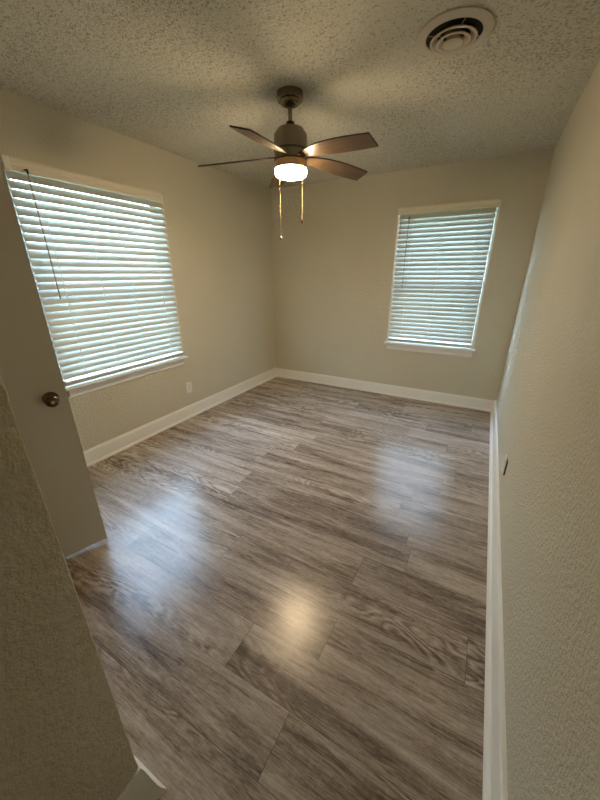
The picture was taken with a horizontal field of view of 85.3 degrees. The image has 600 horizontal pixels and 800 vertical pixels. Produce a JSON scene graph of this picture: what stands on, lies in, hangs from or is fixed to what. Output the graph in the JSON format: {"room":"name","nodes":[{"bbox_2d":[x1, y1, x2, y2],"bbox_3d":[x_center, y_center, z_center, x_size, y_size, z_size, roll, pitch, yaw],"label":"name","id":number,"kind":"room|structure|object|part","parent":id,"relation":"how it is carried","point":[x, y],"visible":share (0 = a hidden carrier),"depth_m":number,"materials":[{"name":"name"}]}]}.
{"room":"empty bedroom","nodes":[
{"label":"empty bedroom","id":0,"kind":"room"},
{"bbox_2d":[0,373,137,799],"bbox_3d":[-0.885,0.276,-0.047,0.131,2.440,1.511,11,24,27],"label":"wall","id":1,"kind":"structure","parent":0,"point":[63,736],"depth_m":0.64,"materials":[{"name":"beige paint"}]},
{"bbox_2d":[117,755,166,799],"bbox_3d":[-1.064,1.304,0.482,0.660,0.142,1.544,11,24,27],"label":"baseboard","id":2,"kind":"structure","parent":1,"relation":"attached to","point":[144,785],"depth_m":0.94,"materials":[{"name":"white paint"}]},
{"bbox_2d":[0,89,275,450],"bbox_3d":[-1.343,-0.910,3.010,0.130,2.440,4.050,11,24,27],"label":"wall","id":3,"kind":"structure","parent":0,"point":[218,223],"depth_m":3.22,"materials":[{"name":"beige paint"}]},
{"bbox_2d":[4,171,187,398],"bbox_3d":[-1.502,-0.894,2.640,0.192,1.504,1.158,11,24,27],"label":"window","id":4,"kind":"structure","parent":3,"relation":"in","point":[75,390],"depth_m":2.74,"materials":[{"name":"white paint"}]},
{"bbox_3d":[-1.550,-1.238,2.529,0.028,0.722,1.094,11,24,27],"label":"sash","id":5,"kind":"part","parent":4,"relation":"part of","materials":[{"name":"white paint"}]},
{"bbox_2d":[0,154,183,385],"bbox_3d":[-1.443,-0.925,2.569,0.088,1.397,1.121,11,24,27],"label":"window blind","id":6,"kind":"object","parent":4,"relation":"attached to","point":[109,312],"visible":0.99,"depth_m":2.45,"materials":[{"name":"beige plastic"}]},
{"bbox_3d":[-1.644,-0.795,2.259,0.035,1.302,0.013,11,24,27],"label":"ladder cord","id":7,"kind":"part","parent":6,"relation":"part of","materials":[{"name":"white fabric"}]},
{"bbox_3d":[-1.513,-0.881,2.479,0.035,1.302,0.013,11,24,27],"label":"ladder cord","id":8,"kind":"part","parent":6,"relation":"part of","materials":[{"name":"white fabric"}]},
{"bbox_3d":[-1.449,-0.298,2.826,0.050,0.040,1.108,11,24,27],"label":"rail","id":9,"kind":"part","parent":6,"relation":"part of","materials":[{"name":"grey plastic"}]},
{"bbox_3d":[-1.390,-0.962,2.687,0.035,1.302,0.013,11,24,27],"label":"ladder cord","id":10,"kind":"part","parent":6,"relation":"part of","materials":[{"name":"white fabric"}]},
{"bbox_3d":[-1.252,-1.053,2.919,0.035,1.302,0.013,11,24,27],"label":"ladder cord","id":11,"kind":"part","parent":6,"relation":"part of","materials":[{"name":"white fabric"}]},
{"bbox_3d":[-1.500,-0.268,2.884,0.192,0.021,1.157,11,24,27],"label":"sill","id":12,"kind":"part","parent":4,"relation":"part of","materials":[{"name":"white paint"}]},
{"bbox_2d":[83,367,276,466],"bbox_3d":[-1.273,0.177,3.393,0.029,0.135,3.788,11,24,27],"label":"baseboard","id":13,"kind":"structure","parent":3,"relation":"attached to","point":[102,451],"depth_m":3.27,"materials":[{"name":"white paint"}]},
{"bbox_2d":[186,382,191,393],"bbox_3d":[-1.181,-0.132,3.470,0.010,0.116,0.072,11,24,27],"label":"power outlet","id":14,"kind":"object","parent":3,"relation":"attached to","point":[188,385],"visible":1,"depth_m":3.46,"materials":[{"name":"white plastic"}]},
{"bbox_2d":[65,377,489,799],"bbox_3d":[-0.356,0.765,2.167,2.977,0.080,5.521,11,24,27],"label":"floor","id":15,"kind":"structure","parent":0,"point":[283,597],"depth_m":1.58,"materials":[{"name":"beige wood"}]},
{"bbox_2d":[0,0,599,188],"bbox_3d":[-0.404,-1.576,1.219,2.950,0.109,5.423,11,24,27],"label":"ceiling","id":16,"kind":"structure","parent":0,"point":[173,76],"depth_m":1.70,"materials":[{"name":"white paint"}]},
{"bbox_2d":[198,85,377,239],"bbox_3d":[-0.061,-1.416,2.010,1.124,0.783,1.105,11,24,27],"label":"ceiling fan","id":17,"kind":"object","parent":16,"relation":"hanging from","point":[291,150],"visible":1,"depth_m":1.91,"materials":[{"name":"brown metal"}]},
{"bbox_3d":[-0.379,-1.492,2.050,0.508,0.061,0.127,2,21,5],"label":"blade","id":18,"kind":"part","parent":17,"relation":"part of","materials":[{"name":"brown wood"}]},
{"bbox_3d":[-0.191,-1.373,1.742,0.127,0.061,0.508,9,23,21],"label":"blade","id":19,"kind":"part","parent":17,"relation":"part of","materials":[{"name":"brown wood"}]},
{"bbox_3d":[-0.123,-1.595,2.312,0.127,0.061,0.508,-5,22,-12],"label":"blade","id":20,"kind":"part","parent":17,"relation":"part of","materials":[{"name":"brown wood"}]},
{"bbox_3d":[-0.057,-1.417,2.041,0.198,0.045,0.198,11,24,27],"label":"lamp shade","id":21,"kind":"part","parent":17,"relation":"part of","materials":[{"name":"white glass"}]},
{"bbox_3d":[0.224,-1.539,2.166,0.508,0.061,0.127,-12,24,-29],"label":"blade","id":22,"kind":"part","parent":17,"relation":"part of","materials":[{"name":"brown wood"}]},
{"bbox_3d":[0.182,-1.402,1.813,0.508,0.061,0.127,17,27,38],"label":"blade","id":23,"kind":"part","parent":17,"relation":"part of","materials":[{"name":"brown wood"}]},
{"bbox_2d":[417,6,494,56],"bbox_3d":[0.676,-1.592,1.436,0.312,0.041,0.312,11,24,27],"label":"ceiling vent","id":24,"kind":"object","parent":16,"relation":"in","point":[457,30],"visible":1,"depth_m":1.40,"materials":[{"name":"white metal"}]},
{"bbox_2d":[270,148,554,400],"bbox_3d":[0.989,-1.264,3.894,3.035,2.440,0.130,11,24,27],"label":"wall","id":25,"kind":"structure","parent":0,"point":[333,270],"depth_m":3.80,"materials":[{"name":"beige paint"}]},
{"bbox_2d":[276,368,494,411],"bbox_3d":[0.901,-0.176,4.281,2.905,0.132,0.026,11,24,27],"label":"baseboard","id":26,"kind":"structure","parent":25,"relation":"attached to","point":[405,392],"depth_m":4.13,"materials":[{"name":"white paint"}]},
{"bbox_2d":[384,199,501,356],"bbox_3d":[1.492,-1.264,3.557,0.986,1.504,0.192,11,24,27],"label":"window","id":27,"kind":"structure","parent":25,"relation":"in","point":[416,347],"depth_m":3.64,"materials":[{"name":"white paint"}]},
{"bbox_3d":[1.495,-0.637,3.801,0.986,0.021,0.192,11,24,27],"label":"sill","id":28,"kind":"part","parent":27,"relation":"part of","materials":[{"name":"white paint"}]},
{"bbox_2d":[388,198,499,347],"bbox_3d":[1.451,-1.290,3.476,0.926,1.396,0.091,11,24,27],"label":"window blind","id":29,"kind":"object","parent":27,"relation":"attached to","point":[442,252],"visible":1,"depth_m":3.45,"materials":[{"name":"beige plastic"}]},
{"bbox_3d":[1.195,-1.339,3.629,0.013,1.303,0.035,11,24,27],"label":"ladder cord","id":30,"kind":"part","parent":29,"relation":"part of","materials":[{"name":"white fabric"}]},
{"bbox_3d":[1.461,-0.664,3.736,0.892,0.040,0.050,11,24,27],"label":"rail","id":31,"kind":"part","parent":29,"relation":"part of","materials":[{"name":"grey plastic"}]},
{"bbox_3d":[1.460,-1.287,3.492,0.013,1.303,0.035,11,24,27],"label":"ladder cord","id":32,"kind":"part","parent":29,"relation":"part of","materials":[{"name":"white fabric"}]},
{"bbox_3d":[1.731,-1.234,3.352,0.013,1.303,0.035,11,24,27],"label":"ladder cord","id":33,"kind":"part","parent":29,"relation":"part of","materials":[{"name":"white fabric"}]},
{"bbox_2d":[497,58,599,799],"bbox_3d":[0.949,-0.148,1.024,0.130,2.440,5.300,11,24,27],"label":"wall","id":34,"kind":"structure","parent":0,"point":[548,399],"depth_m":1.03,"materials":[{"name":"beige paint"}]},
{"bbox_2d":[482,400,507,799],"bbox_3d":[0.882,0.910,1.478,0.041,0.140,5.300,11,24,27],"label":"baseboard","id":35,"kind":"structure","parent":34,"relation":"attached to","point":[495,787],"depth_m":1.26,"materials":[{"name":"white paint"}]},
{"bbox_2d":[502,454,507,474],"bbox_3d":[1.274,0.401,2.024,0.016,0.116,0.072,11,24,27],"label":"power outlet","id":36,"kind":"object","parent":34,"relation":"attached to","point":[505,463],"visible":1,"depth_m":2.01,"materials":[{"name":"grey plastic"}]},
{"bbox_3d":[-1.356,0.083,1.001,0.620,2.045,0.128,11,24,27],"label":"trim","id":37,"kind":"structure","parent":0,"visible":0},
{"bbox_2d":[0,158,106,556],"bbox_3d":[-1.359,-0.080,1.389,0.580,2.007,0.179,-14,25,-31],"label":"door","id":38,"kind":"structure","parent":37,"relation":"attached to","point":[31,376],"depth_m":1.50,"materials":[{"name":"beige paint"}]},
{"bbox_3d":[-1.147,0.002,1.507,0.066,0.066,0.069,-18,28,-38],"label":"knob","id":39,"kind":"part","parent":38,"relation":"part of","materials":[{"name":"brown metal"}]}
]}

